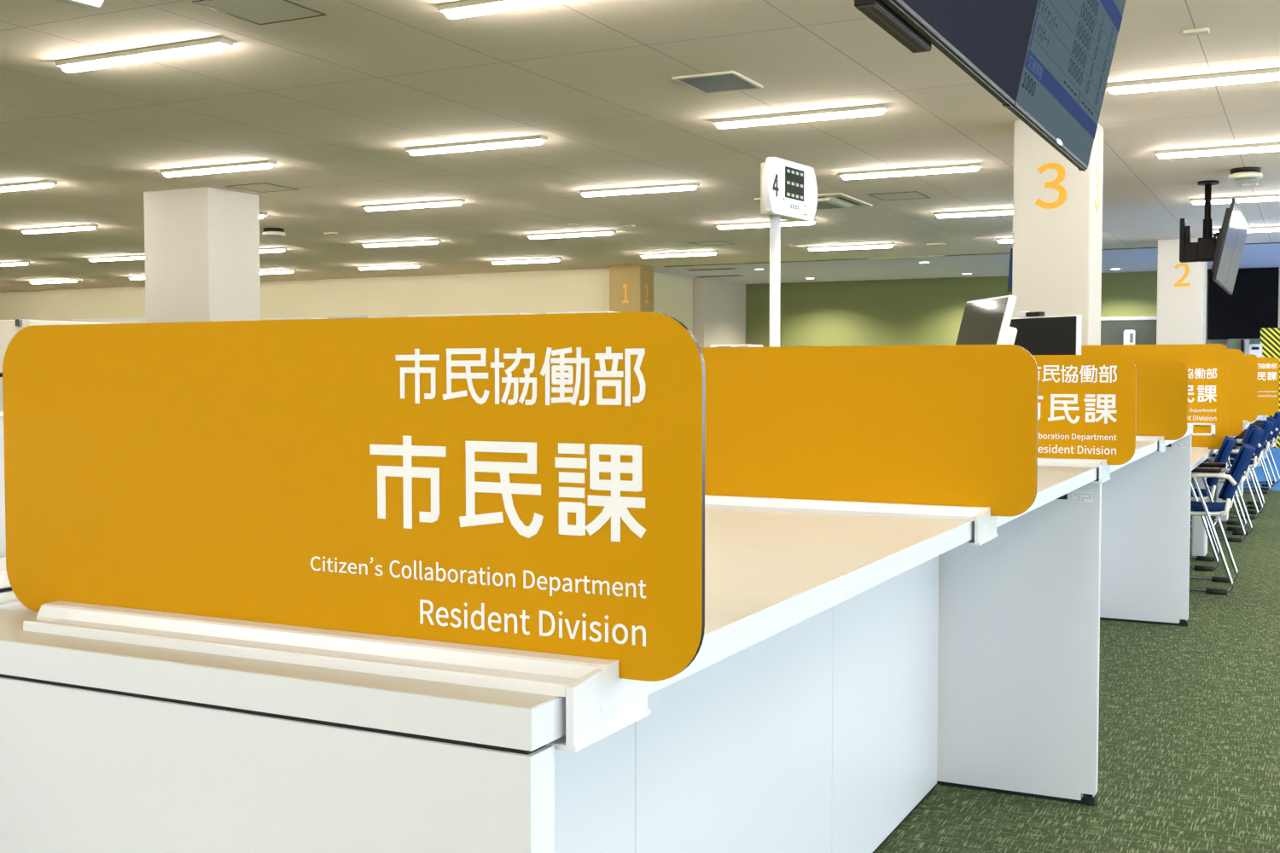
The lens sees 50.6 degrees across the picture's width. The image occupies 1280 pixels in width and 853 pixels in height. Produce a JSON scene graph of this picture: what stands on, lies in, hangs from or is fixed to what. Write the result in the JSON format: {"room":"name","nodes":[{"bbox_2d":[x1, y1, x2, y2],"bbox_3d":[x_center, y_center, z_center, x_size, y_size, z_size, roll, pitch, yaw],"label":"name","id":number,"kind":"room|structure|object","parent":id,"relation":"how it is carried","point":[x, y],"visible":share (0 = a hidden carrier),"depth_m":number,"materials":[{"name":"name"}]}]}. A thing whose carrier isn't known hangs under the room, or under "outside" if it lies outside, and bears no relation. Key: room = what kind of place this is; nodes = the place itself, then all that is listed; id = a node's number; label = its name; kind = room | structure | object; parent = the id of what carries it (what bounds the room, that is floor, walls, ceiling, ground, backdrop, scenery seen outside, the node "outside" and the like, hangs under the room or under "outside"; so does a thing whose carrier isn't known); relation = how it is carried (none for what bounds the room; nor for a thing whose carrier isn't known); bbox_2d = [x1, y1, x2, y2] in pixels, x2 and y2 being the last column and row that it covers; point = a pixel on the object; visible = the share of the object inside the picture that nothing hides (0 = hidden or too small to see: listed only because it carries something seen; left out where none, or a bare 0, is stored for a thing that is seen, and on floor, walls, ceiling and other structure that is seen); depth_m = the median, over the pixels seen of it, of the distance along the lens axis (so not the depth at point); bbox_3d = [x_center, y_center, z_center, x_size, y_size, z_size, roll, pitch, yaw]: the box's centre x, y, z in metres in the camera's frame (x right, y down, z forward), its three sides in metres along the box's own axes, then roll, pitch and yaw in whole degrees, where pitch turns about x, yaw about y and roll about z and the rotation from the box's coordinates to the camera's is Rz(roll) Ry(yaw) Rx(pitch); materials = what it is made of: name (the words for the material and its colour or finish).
{"room":"city hall office","nodes":[
{"label":"city hall office","id":0,"kind":"room"},
{"bbox_2d":[143,186,260,323],"bbox_3d":[-4.443,-0.855,13.786,0.867,3.025,0.720,1,3,27],"label":"column","id":1,"kind":"structure","parent":0,"point":[201,244],"depth_m":13.46,"materials":[{"name":"paint"}]},
{"bbox_2d":[0,268,609,321],"bbox_3d":[-7.935,-1.395,27.404,17.250,3.025,0.130,1,3,27],"label":"wall","id":2,"kind":"structure","parent":0,"point":[544,292],"depth_m":25.73,"materials":[{"name":"paint"}]},
{"bbox_2d":[609,264,653,312],"bbox_3d":[-0.143,-1.226,23.143,0.602,3.025,0.522,1,3,27],"label":"column","id":3,"kind":"structure","parent":0,"point":[631,286],"depth_m":22.88,"materials":[{"name":"paint"}]},
{"bbox_2d":[0,0,1279,291],"bbox_3d":[-5.787,-2.402,13.379,33.600,0.100,32.900,1,3,27],"label":"ceiling","id":4,"kind":"structure","parent":0,"point":[337,99],"depth_m":10.33,"materials":[{"name":"paint"}]},
{"bbox_2d":[0,180,57,191],"bbox_3d":[-6.135,-2.310,13.109,1.275,0.062,0.100,1,3,27],"label":"ceiling light","id":5,"kind":"object","parent":4,"relation":"attached to","point":[46,183],"visible":1,"depth_m":12.93,"materials":[{"name":"beige"}]},
{"bbox_2d":[0,183,53,191],"bbox_3d":[-6.135,-2.296,13.110,1.233,0.034,0.080,1,3,27],"label":"diffuser","id":6,"kind":"object","parent":5,"relation":"attached to","point":[8,187],"depth_m":12.96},
{"bbox_2d":[29,279,78,284],"bbox_3d":[-11.493,-2.843,26.526,1.275,0.062,0.100,1,3,27],"label":"ceiling light","id":7,"kind":"object","parent":4,"relation":"attached to","point":[61,280],"visible":1,"depth_m":26.47,"materials":[{"name":"beige"}]},
{"bbox_2d":[19,224,98,233],"bbox_3d":[-7.261,-2.460,16.890,1.275,0.062,0.100,1,3,27],"label":"ceiling light","id":8,"kind":"object","parent":4,"relation":"attached to","point":[83,227],"visible":1,"depth_m":16.83,"materials":[{"name":"beige"}]},
{"bbox_2d":[22,226,94,233],"bbox_3d":[-7.261,-2.446,16.891,1.233,0.034,0.080,1,3,27],"label":"diffuser","id":9,"kind":"object","parent":8,"relation":"attached to","point":[46,229],"depth_m":16.88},
{"bbox_2d":[52,0,104,8],"bbox_3d":[-1.826,-1.665,4.243,0.066,0.650,0.300,1,3,33],"label":"ceiling light","id":10,"kind":"object","parent":4,"relation":"hanging from","point":[81,3],"visible":1,"depth_m":4.31,"materials":[{"name":"white plastic"}]},
{"bbox_2d":[87,255,144,261],"bbox_3d":[-8.145,-2.630,21.154,1.275,0.062,0.100,1,3,27],"label":"ceiling light","id":11,"kind":"object","parent":4,"relation":"attached to","point":[130,257],"visible":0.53,"depth_m":21.12,"materials":[{"name":"beige"}]},
{"bbox_2d":[55,37,232,72],"bbox_3d":[-2.824,-2.095,7.665,1.275,0.062,0.100,1,3,27],"label":"ceiling light","id":12,"kind":"object","parent":4,"relation":"attached to","point":[216,44],"visible":1,"depth_m":7.60,"materials":[{"name":"beige"}]},
{"bbox_2d":[159,160,276,177],"bbox_3d":[-3.721,-2.263,11.902,1.275,0.062,0.100,1,3,27],"label":"ceiling light","id":13,"kind":"object","parent":4,"relation":"attached to","point":[262,164],"visible":1,"depth_m":11.85,"materials":[{"name":"beige"}]},
{"bbox_2d":[192,0,326,24],"bbox_3d":[-1.894,-2.086,6.752,0.440,0.006,0.480,1,3,27],"label":"ceiling hatch","id":14,"kind":"object","parent":4,"relation":"attached to","point":[259,12],"visible":1,"depth_m":6.77,"materials":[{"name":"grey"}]},
{"bbox_2d":[225,182,299,192],"bbox_3d":[-3.707,-2.346,13.290,0.500,0.006,0.500,1,3,27],"label":"ceiling hatch","id":15,"kind":"object","parent":4,"relation":"attached to","point":[262,187],"visible":1,"depth_m":13.28,"materials":[{"name":"brown"}]},
{"bbox_2d":[261,227,285,237],"bbox_3d":[-4.627,-2.455,17.104,0.284,0.090,0.284,1,3,27],"label":"ceiling speaker","id":16,"kind":"object","parent":4,"relation":"attached to","point":[275,232],"visible":1,"depth_m":17.00,"materials":[{"name":"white plastic"}]},
{"bbox_2d":[356,263,421,270],"bbox_3d":[-4.249,-2.699,22.904,1.275,0.062,0.100,1,3,27],"label":"ceiling light","id":17,"kind":"object","parent":4,"relation":"attached to","point":[412,265],"visible":1,"depth_m":22.84,"materials":[{"name":"beige"}]},
{"bbox_2d":[361,238,440,247],"bbox_3d":[-3.316,-2.534,18.739,1.275,0.062,0.100,1,3,27],"label":"ceiling light","id":18,"kind":"object","parent":4,"relation":"attached to","point":[433,241],"visible":1,"depth_m":18.68,"materials":[{"name":"beige"}]},
{"bbox_2d":[363,241,438,247],"bbox_3d":[-3.316,-2.520,18.739,1.233,0.034,0.080,1,3,27],"label":"diffuser","id":19,"kind":"object","parent":18,"relation":"attached to","point":[386,243],"depth_m":18.73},
{"bbox_2d":[361,198,465,211],"bbox_3d":[-2.432,-2.365,14.475,1.275,0.062,0.100,1,3,27],"label":"ceiling light","id":20,"kind":"object","parent":4,"relation":"attached to","point":[454,201],"visible":1,"depth_m":14.42,"materials":[{"name":"beige"}]},
{"bbox_2d":[405,135,546,155],"bbox_3d":[-1.306,-2.215,10.694,1.275,0.062,0.100,1,3,27],"label":"ceiling light","id":21,"kind":"object","parent":4,"relation":"attached to","point":[533,140],"visible":1,"depth_m":10.64,"materials":[{"name":"beige"}]},
{"bbox_2d":[437,0,585,18],"bbox_3d":[-0.409,-2.047,6.458,1.275,0.062,0.100,1,3,27],"label":"ceiling light","id":22,"kind":"object","parent":4,"relation":"attached to","point":[472,8],"visible":1,"depth_m":6.59,"materials":[{"name":"beige"}]},
{"bbox_2d":[490,257,561,264],"bbox_3d":[-1.835,-2.651,21.696,1.275,0.062,0.100,1,3,27],"label":"ceiling light","id":23,"kind":"object","parent":4,"relation":"attached to","point":[548,259],"visible":1,"depth_m":21.64,"materials":[{"name":"beige"}]},
{"bbox_2d":[526,229,616,238],"bbox_3d":[-0.901,-2.486,17.531,1.275,0.062,0.100,1,3,27],"label":"ceiling light","id":24,"kind":"object","parent":4,"relation":"attached to","point":[608,232],"visible":1,"depth_m":17.48,"materials":[{"name":"beige"}]},
{"bbox_2d":[529,232,613,238],"bbox_3d":[-0.901,-2.472,17.532,1.233,0.034,0.080,1,3,27],"label":"diffuser","id":25,"kind":"object","parent":24,"relation":"attached to","point":[559,235],"depth_m":17.51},
{"bbox_2d":[579,182,699,197],"bbox_3d":[-0.018,-2.317,13.268,1.275,0.062,0.100,1,3,27],"label":"ceiling light","id":26,"kind":"object","parent":4,"relation":"attached to","point":[689,186],"visible":1,"depth_m":13.21,"materials":[{"name":"beige"}]},
{"bbox_2d":[639,250,718,258],"bbox_3d":[0.580,-2.603,20.489,1.275,0.062,0.100,1,3,27],"label":"ceiling light","id":27,"kind":"object","parent":4,"relation":"attached to","point":[703,253],"visible":1,"depth_m":20.44,"materials":[{"name":"beige"}]},
{"bbox_2d":[671,70,763,93],"bbox_3d":[0.489,-2.150,8.463,0.410,0.014,0.495,1,3,27],"label":"ceiling vent","id":28,"kind":"object","parent":4,"relation":"in","point":[727,81],"visible":1,"depth_m":8.43,"materials":[{"name":"beige"}]},
{"bbox_2d":[715,221,769,229],"bbox_3d":[1.244,-2.431,16.141,0.845,0.062,0.566,1,3,27],"label":"ceiling light","id":29,"kind":"object","parent":4,"relation":"attached to","point":[751,224],"depth_m":16.41,"materials":[{"name":"beige"}]},
{"bbox_2d":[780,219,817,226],"bbox_3d":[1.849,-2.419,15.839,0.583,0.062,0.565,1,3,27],"label":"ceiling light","id":30,"kind":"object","parent":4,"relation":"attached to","point":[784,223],"depth_m":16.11,"materials":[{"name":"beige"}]},
{"bbox_2d":[711,104,889,128],"bbox_3d":[1.108,-2.167,9.487,1.275,0.062,0.100,1,3,27],"label":"ceiling light","id":31,"kind":"object","parent":4,"relation":"attached to","point":[869,110],"visible":1,"depth_m":9.44,"materials":[{"name":"beige"}]},
{"bbox_2d":[754,192,872,209],"bbox_3d":[1.852,-2.366,14.366,0.940,0.050,1.100,1,3,27],"label":"air conditioner","id":32,"kind":"object","parent":4,"relation":"attached to","point":[833,200],"visible":0.51,"depth_m":14.16,"materials":[{"name":"beige"}]},
{"bbox_2d":[816,201,843,209],"bbox_3d":[1.854,-2.344,14.370,0.460,0.005,0.566,1,3,27],"label":"grille","id":33,"kind":"object","parent":32,"relation":"attached to","point":[821,205],"depth_m":14.33,"materials":[{"name":"grey"}]},
{"bbox_2d":[806,243,895,250],"bbox_3d":[2.994,-2.555,19.282,1.275,0.062,0.100,1,3,27],"label":"ceiling light","id":34,"kind":"object","parent":4,"relation":"attached to","point":[878,245],"visible":1,"depth_m":19.23,"materials":[{"name":"beige"}]},
{"bbox_2d":[868,191,930,200],"bbox_3d":[2.668,-2.370,13.918,0.500,0.006,0.530,1,3,27],"label":"ceiling hatch","id":35,"kind":"object","parent":4,"relation":"attached to","point":[914,194],"visible":1,"depth_m":13.88,"materials":[{"name":"brown"}]},
{"bbox_2d":[838,162,982,180],"bbox_3d":[2.397,-2.269,12.060,1.275,0.062,0.100,1,3,27],"label":"ceiling light","id":36,"kind":"object","parent":4,"relation":"attached to","point":[974,166],"visible":1,"depth_m":12.01,"materials":[{"name":"beige"}]},
{"bbox_2d":[854,0,1037,107],"bbox_3d":[0.708,-1.398,3.144,0.378,1.095,1.312,1,3,27],"label":"display","id":37,"kind":"object","parent":4,"relation":"hanging from","point":[987,39],"visible":1,"depth_m":3.22,"materials":[{"name":"black plastic"}]},
{"bbox_2d":[664,242,1279,267],"bbox_3d":[7.409,-2.593,19.632,15.600,0.014,0.080,1,3,27],"label":"trim","id":38,"kind":"structure","parent":4,"relation":"attached to","point":[1265,242],"depth_m":21.28,"materials":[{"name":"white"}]},
{"bbox_2d":[934,208,1012,218],"bbox_3d":[3.928,-2.390,15.117,1.275,0.062,0.100,1,3,27],"label":"ceiling light","id":39,"kind":"object","parent":4,"relation":"attached to","point":[1008,211],"visible":0.59,"depth_m":15.16,"materials":[{"name":"beige"}]},
{"bbox_2d":[1006,0,1126,171],"bbox_3d":[1.298,-1.448,4.322,0.378,1.089,1.312,1,3,27],"label":"display","id":40,"kind":"object","parent":4,"relation":"hanging from","point":[1070,49],"visible":0.97,"depth_m":4.27,"materials":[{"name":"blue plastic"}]},
{"bbox_2d":[1105,68,1279,93],"bbox_3d":[3.523,-2.119,8.280,1.275,0.062,0.100,1,3,27],"label":"ceiling light","id":41,"kind":"object","parent":4,"relation":"attached to","point":[1271,74],"visible":0.87,"depth_m":8.30,"materials":[{"name":"beige"}]},
{"bbox_2d":[1182,27,1210,36],"bbox_3d":[2.954,-2.097,7.189,0.130,0.020,0.070,1,3,27],"label":"ceiling sensor","id":42,"kind":"object","parent":4,"relation":"attached to","point":[1200,31],"visible":1,"depth_m":7.17,"materials":[{"name":"beige"}]},
{"bbox_2d":[1179,180,1242,288],"bbox_3d":[5.425,-1.842,12.896,0.513,0.981,1.312,1,3,27],"label":"display","id":43,"kind":"object","parent":4,"relation":"hanging from","point":[1219,251],"visible":1,"depth_m":12.86,"materials":[{"name":"black plastic"}]},
{"bbox_2d":[1222,215,1248,295],"bbox_3d":[6.108,-1.764,14.030,0.303,0.736,1.318,1,3,27],"label":"display","id":44,"kind":"object","parent":43,"relation":"attached to","point":[1243,228],"visible":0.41,"depth_m":13.96,"materials":[{"name":"black plastic"}]},
{"bbox_2d":[1154,142,1279,158],"bbox_3d":[4.811,-2.221,10.853,1.275,0.062,0.100,1,3,27],"label":"ceiling light","id":45,"kind":"object","parent":4,"relation":"attached to","point":[1270,147],"visible":1,"depth_m":10.89,"materials":[{"name":"beige"}]},
{"bbox_2d":[1190,193,1279,204],"bbox_3d":[6.342,-2.342,13.909,1.275,0.062,0.100,1,3,27],"label":"ceiling light","id":46,"kind":"object","parent":4,"relation":"attached to","point":[1263,197],"visible":1,"depth_m":13.94,"materials":[{"name":"beige"}]},
{"bbox_2d":[1192,197,1279,204],"bbox_3d":[6.342,-2.328,13.910,1.233,0.034,0.080,1,3,27],"label":"diffuser","id":47,"kind":"object","parent":46,"relation":"attached to","point":[1215,200],"depth_m":13.98,"materials":[{"name":"plastic"}]},
{"bbox_2d":[1227,166,1262,180],"bbox_3d":[5.407,-2.256,12.087,0.284,0.090,0.284,1,3,27],"label":"ceiling speaker","id":48,"kind":"object","parent":4,"relation":"attached to","point":[1249,173],"visible":1,"depth_m":11.99,"materials":[{"name":"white plastic"}]},
{"bbox_2d":[1247,226,1279,232],"bbox_3d":[7.638,-2.448,16.581,0.371,0.062,0.676,1,3,27],"label":"ceiling light","id":49,"kind":"object","parent":4,"relation":"attached to","point":[1267,229],"depth_m":16.85,"materials":[{"name":"beige"}]},
{"bbox_2d":[653,272,692,333],"bbox_3d":[0.322,-1.294,24.856,0.200,3.025,2.700,1,3,27],"label":"wall","id":50,"kind":"structure","parent":0,"point":[672,294],"depth_m":25.25,"materials":[{"name":"paint"}]},
{"bbox_2d":[692,278,745,347],"bbox_3d":[0.820,-1.392,27.333,1.970,3.025,2.120,1,3,27],"label":"wall","id":51,"kind":"structure","parent":0,"point":[718,305],"depth_m":26.53,"materials":[{"name":"paint"}]},
{"bbox_2d":[745,267,1279,346],"bbox_3d":[9.420,-1.272,24.300,16.130,3.025,0.150,1,3,27],"label":"wall","id":52,"kind":"structure","parent":0,"point":[926,311],"depth_m":26.46,"materials":[{"name":"paint"}]},
{"bbox_2d":[1012,120,1103,345],"bbox_3d":[3.071,-0.703,9.966,0.538,3.025,0.612,1,3,27],"label":"column","id":53,"kind":"structure","parent":0,"point":[1057,206],"depth_m":9.68,"materials":[{"name":"paint"}]},
{"bbox_2d":[874,448,1279,852],"bbox_3d":[-5.787,0.719,13.502,33.600,0.102,32.900,1,3,27],"label":"floor","id":54,"kind":"structure","parent":0,"point":[1189,717],"depth_m":4.36,"materials":[{"name":"green carpet"}]},
{"bbox_2d":[0,411,5,558],"bbox_3d":[-0.769,0.559,1.694,0.050,1.158,1.700,1,3,27],"label":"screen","id":55,"kind":"object","parent":54,"relation":"on","point":[2,538],"visible":0.02,"depth_m":1.63,"materials":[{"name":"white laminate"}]},
{"bbox_2d":[0,557,18,603],"bbox_3d":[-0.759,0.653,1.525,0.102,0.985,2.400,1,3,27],"label":"base cabinet","id":56,"kind":"object","parent":54,"relation":"on","point":[7,595],"visible":0.02,"depth_m":1.51,"materials":[{"name":"white"}]},
{"bbox_2d":[0,319,112,411],"bbox_3d":[-2.440,0.325,4.838,1.320,1.377,0.460,1,3,27],"label":"storage cabinet","id":57,"kind":"object","parent":54,"relation":"on","point":[8,328],"visible":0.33,"depth_m":4.38,"materials":[{"name":"white"}]},
{"bbox_2d":[71,317,145,323],"bbox_3d":[-6.418,-0.402,16.866,1.322,1.876,0.485,1,3,27],"label":"storage cabinet","id":58,"kind":"object","parent":54,"relation":"on","point":[130,320],"visible":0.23,"depth_m":16.58,"materials":[{"name":"white"}]},
{"bbox_2d":[407,313,531,317],"bbox_3d":[-1.774,-0.285,14.544,1.420,1.827,0.485,1,3,27],"label":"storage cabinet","id":59,"kind":"object","parent":54,"relation":"on","point":[485,314],"visible":0.03,"depth_m":14.28,"materials":[{"name":"white"}]},
{"bbox_2d":[0,465,1099,852],"bbox_3d":[0.251,0.627,2.553,0.752,0.954,2.993,1,3,27],"label":"counter","id":60,"kind":"object","parent":54,"relation":"on","point":[804,718],"depth_m":1.29,"materials":[{"name":"white laminate"}]},
{"bbox_2d":[2,311,705,752],"bbox_3d":[-0.323,0.074,1.264,0.822,0.348,0.132,1,3,27],"label":"sign","id":61,"kind":"object","parent":60,"relation":"attached to","point":[512,503],"visible":1,"depth_m":1.23,"materials":[{"name":"orange"}]},
{"bbox_2d":[700,344,1038,546],"bbox_3d":[0.319,0.023,2.537,0.822,0.348,0.149,1,3,27],"label":"partition panel","id":62,"kind":"object","parent":60,"relation":"attached to","point":[950,432],"visible":0.71,"depth_m":2.50,"materials":[{"name":"orange"}]},
{"bbox_2d":[760,157,817,346],"bbox_3d":[0.381,0.160,3.795,0.320,1.789,0.340,1,3,33],"label":"display stand","id":63,"kind":"object","parent":54,"relation":"on","point":[788,189],"visible":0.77,"depth_m":3.75,"materials":[{"name":"white plastic"}]},
{"bbox_2d":[936,426,1192,806],"bbox_3d":[1.619,0.519,5.284,0.752,0.954,3.115,1,3,27],"label":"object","id":64,"kind":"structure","parent":54,"relation":"on","point":[1021,611],"depth_m":3.87,"materials":[{"name":"white laminate"}]},
{"bbox_2d":[955,295,1017,344],"bbox_3d":[0.984,-0.149,4.112,0.220,0.481,0.368,0,2,-6],"label":"terminal","id":65,"kind":"object","parent":64,"relation":"on","point":[986,321],"visible":0.24,"depth_m":4.04,"materials":[{"name":"white plastic"}]},
{"bbox_2d":[1009,311,1081,354],"bbox_3d":[1.478,-0.186,5.019,0.180,0.482,0.446,-1,3,-29],"label":"monitor","id":66,"kind":"object","parent":64,"relation":"on","point":[1038,334],"visible":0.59,"depth_m":4.92,"materials":[{"name":"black plastic"}]},
{"bbox_2d":[1032,354,1136,482],"bbox_3d":[0.979,-0.030,3.869,0.822,0.348,0.164,1,3,27],"label":"sign","id":67,"kind":"object","parent":64,"relation":"attached to","point":[1087,405],"visible":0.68,"depth_m":3.77,"materials":[{"name":"orange"}]},
{"bbox_2d":[1110,426,1192,472],"bbox_3d":[1.624,0.064,5.263,0.740,0.032,3.115,1,3,27],"label":"countertop","id":68,"kind":"structure","parent":64,"relation":"on","point":[1140,453],"depth_m":4.70,"materials":[{"name":"white laminate"}]},
{"bbox_2d":[1131,360,1188,453],"bbox_3d":[1.682,-0.085,5.255,0.822,0.348,0.164,1,3,27],"label":"sign","id":69,"kind":"object","parent":64,"relation":"attached to","point":[1161,414],"visible":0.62,"depth_m":5.14,"materials":[{"name":"orange"}]},
{"bbox_2d":[1183,362,1228,436],"bbox_3d":[2.408,-0.138,6.570,0.822,0.346,0.096,1,3,27],"label":"sign","id":70,"kind":"object","parent":64,"relation":"attached to","point":[1207,382],"visible":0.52,"depth_m":6.42,"materials":[{"name":"orange"}]},
{"bbox_2d":[1100,316,1156,345],"bbox_3d":[6.458,-0.549,19.148,1.605,1.990,0.080,1,3,27],"label":"wall","id":71,"kind":"structure","parent":54,"relation":"on","point":[1113,328],"depth_m":18.91,"materials":[{"name":"paint"}]},
{"bbox_2d":[1123,329,1135,344],"bbox_3d":[6.825,-1.199,18.868,0.150,0.300,0.083,1,3,27],"label":"wall dispenser","id":72,"kind":"object","parent":71,"relation":"attached to","point":[1129,335],"visible":0.81,"depth_m":18.83,"materials":[{"name":"white plastic"}]},
{"bbox_2d":[1191,448,1215,556],"bbox_3d":[2.889,0.529,7.973,0.775,0.720,2.396,1,3,27],"label":"counter","id":73,"kind":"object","parent":54,"relation":"on","point":[1198,534],"depth_m":8.82,"materials":[{"name":"white laminate"}]},
{"bbox_2d":[1081,343,1228,449],"bbox_3d":[3.290,-0.195,8.740,0.930,0.667,0.038,1,3,27],"label":"sign","id":74,"kind":"object","parent":73,"relation":"attached to","point":[1203,352],"visible":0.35,"depth_m":8.64,"materials":[{"name":"orange"}]},
{"bbox_2d":[1191,449,1215,471],"bbox_3d":[2.889,0.185,7.959,0.775,0.029,2.396,1,3,27],"label":"countertop","id":75,"kind":"structure","parent":73,"relation":"on","point":[1205,457],"depth_m":7.81,"materials":[{"name":"white laminate"}]},
{"bbox_2d":[1189,435,1236,571],"bbox_3d":[3.404,0.465,8.507,0.621,0.814,0.522,1,2,24],"label":"armchair","id":76,"kind":"object","parent":54,"relation":"on","point":[1224,451],"visible":0.42,"depth_m":8.26,"materials":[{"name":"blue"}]},
{"bbox_2d":[1205,435,1233,485],"bbox_3d":[3.601,0.215,8.411,0.159,0.308,0.431,1,2,24],"label":"cushion","id":77,"kind":"object","parent":76,"relation":"on","point":[1224,451],"depth_m":8.24,"materials":[{"name":"blue fabric"}]},
{"bbox_2d":[1205,436,1235,554],"bbox_3d":[3.963,0.444,10.117,0.775,0.720,2.396,1,3,27],"label":"countertop","id":78,"kind":"structure","parent":54,"relation":"on","point":[1219,485],"depth_m":10.97,"materials":[{"name":"white laminate"}]},
{"bbox_2d":[1227,349,1244,436],"bbox_3d":[4.192,-0.267,10.546,0.930,0.667,0.038,1,3,27],"label":"sign","id":79,"kind":"object","parent":78,"relation":"attached to","point":[1234,425],"visible":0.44,"depth_m":10.37,"materials":[{"name":"orange"}]},
{"bbox_2d":[1188,442,1255,594],"bbox_3d":[3.122,0.499,7.633,0.621,0.814,0.522,1,3,27],"label":"armchair","id":80,"kind":"object","parent":54,"relation":"on","point":[1244,455],"visible":0.63,"depth_m":7.39,"materials":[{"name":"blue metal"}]},
{"bbox_2d":[1190,500,1226,511],"bbox_3d":[3.089,0.447,7.647,0.412,0.044,0.413,1,3,27],"label":"seat cushion","id":81,"kind":"object","parent":80,"relation":"on","point":[1195,506],"depth_m":7.49,"materials":[{"name":"blue fabric"}]},
{"bbox_2d":[1217,442,1251,499],"bbox_3d":[3.314,0.250,7.527,0.159,0.308,0.431,1,3,27],"label":"cushion","id":82,"kind":"object","parent":80,"relation":"on","point":[1243,456],"depth_m":7.36,"materials":[{"name":"blue fabric"}]},
{"bbox_2d":[1190,423,1259,531],"bbox_3d":[4.494,0.383,10.572,0.621,0.814,0.522,1,2,23],"label":"armchair","id":83,"kind":"object","parent":54,"relation":"on","point":[1251,427],"visible":0.15,"depth_m":10.32,"materials":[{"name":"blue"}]},
{"bbox_2d":[1233,423,1256,459],"bbox_3d":[4.693,0.133,10.479,0.159,0.308,0.431,1,2,23],"label":"cushion","id":84,"kind":"object","parent":83,"relation":"on","point":[1251,426],"depth_m":10.57,"materials":[{"name":"blue fabric"}]},
{"bbox_2d":[1189,426,1264,542],"bbox_3d":[4.224,0.409,9.911,0.621,0.814,0.522,1,3,30],"label":"armchair","id":85,"kind":"object","parent":54,"relation":"on","point":[1255,435],"visible":0.33,"depth_m":9.69,"materials":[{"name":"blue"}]},
{"bbox_2d":[1245,426,1262,444],"bbox_3d":[4.411,0.160,9.794,0.159,0.308,0.431,1,3,30],"label":"cushion","id":86,"kind":"object","parent":85,"relation":"on","point":[1254,437],"depth_m":9.62,"materials":[{"name":"blue fabric"}]},
{"bbox_2d":[1190,419,1274,519],"bbox_3d":[4.997,0.350,11.408,0.621,0.814,0.522,1,3,29],"label":"armchair","id":87,"kind":"object","parent":54,"relation":"on","point":[1267,426],"visible":0.42,"depth_m":11.18,"materials":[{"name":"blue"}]},
{"bbox_2d":[1210,458,1253,465],"bbox_3d":[4.964,0.297,11.424,0.412,0.044,0.413,1,3,29],"label":"seat cushion","id":88,"kind":"object","parent":87,"relation":"on","point":[1231,461],"depth_m":11.24,"materials":[{"name":"blue fabric"}]},
{"bbox_2d":[1209,416,1276,510],"bbox_3d":[5.391,0.318,12.206,0.621,0.814,0.522,1,2,24],"label":"armchair","id":89,"kind":"object","parent":54,"relation":"on","point":[1232,456],"visible":0.22,"depth_m":11.97,"materials":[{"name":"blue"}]},
{"bbox_2d":[1210,453,1254,459],"bbox_3d":[5.356,0.266,12.219,0.412,0.044,0.413,1,2,24],"label":"seat cushion","id":90,"kind":"object","parent":89,"relation":"on","point":[1232,456],"depth_m":12.09,"materials":[{"name":"blue fabric"}]},
{"bbox_2d":[1227,338,1260,354],"bbox_3d":[10.482,-0.642,23.385,0.610,1.740,0.380,1,3,27],"label":"shelf","id":91,"kind":"object","parent":54,"relation":"on","point":[1242,345],"visible":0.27,"depth_m":23.23,"materials":[{"name":"grey"}]},
{"bbox_2d":[1215,412,1279,494],"bbox_3d":[6.173,0.257,13.739,0.621,0.814,0.522,1,3,27],"label":"armchair","id":92,"kind":"object","parent":54,"relation":"on","point":[1277,416],"visible":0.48,"depth_m":13.51,"materials":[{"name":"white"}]},
{"bbox_2d":[1242,415,1258,494],"bbox_3d":[6.111,0.274,14.406,0.775,0.720,2.396,1,3,27],"label":"countertop","id":93,"kind":"structure","parent":54,"relation":"on","point":[1249,422],"depth_m":14.46,"materials":[{"name":"white laminate"}]},
{"bbox_2d":[1242,354,1257,422],"bbox_3d":[5.684,-0.387,13.576,0.930,0.667,0.038,1,3,27],"label":"sign","id":94,"kind":"object","parent":93,"relation":"attached to","point":[1250,373],"visible":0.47,"depth_m":13.40,"materials":[{"name":"orange"}]},
{"bbox_2d":[1252,415,1262,477],"bbox_3d":[7.185,0.189,16.551,0.775,0.720,2.396,1,3,27],"label":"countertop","id":95,"kind":"structure","parent":54,"relation":"on","point":[1259,416],"depth_m":17.39,"materials":[{"name":"white laminate"}]},
{"bbox_2d":[1256,357,1279,415],"bbox_3d":[6.825,-0.463,15.576,0.959,0.661,0.038,1,3,27],"label":"sign","id":96,"kind":"object","parent":95,"relation":"attached to","point":[1268,368],"visible":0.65,"depth_m":15.42,"materials":[{"name":"orange"}]},
{"bbox_2d":[1243,412,1279,487],"bbox_3d":[6.623,0.225,14.555,0.621,0.814,0.522,1,3,30],"label":"armchair","id":97,"kind":"object","parent":54,"relation":"on","point":[1272,444],"visible":0.34,"depth_m":14.33,"materials":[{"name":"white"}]},
{"bbox_2d":[1260,327,1279,448],"bbox_3d":[10.199,-0.626,21.894,0.322,1.925,0.300,1,3,27],"label":"post","id":98,"kind":"object","parent":54,"relation":"on","point":[1270,338],"visible":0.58,"depth_m":21.73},
{"bbox_2d":[1156,238,1207,344],"bbox_3d":[7.476,-1.049,18.696,0.590,3.025,0.622,1,3,27],"label":"column","id":99,"kind":"structure","parent":0,"point":[1181,315],"depth_m":18.40,"materials":[{"name":"paint"}]},
{"bbox_2d":[1207,267,1279,348],"bbox_3d":[10.546,-1.248,23.704,1.118,3.025,0.210,1,3,27],"label":"screen","id":100,"kind":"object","parent":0,"point":[1252,306],"depth_m":23.56,"materials":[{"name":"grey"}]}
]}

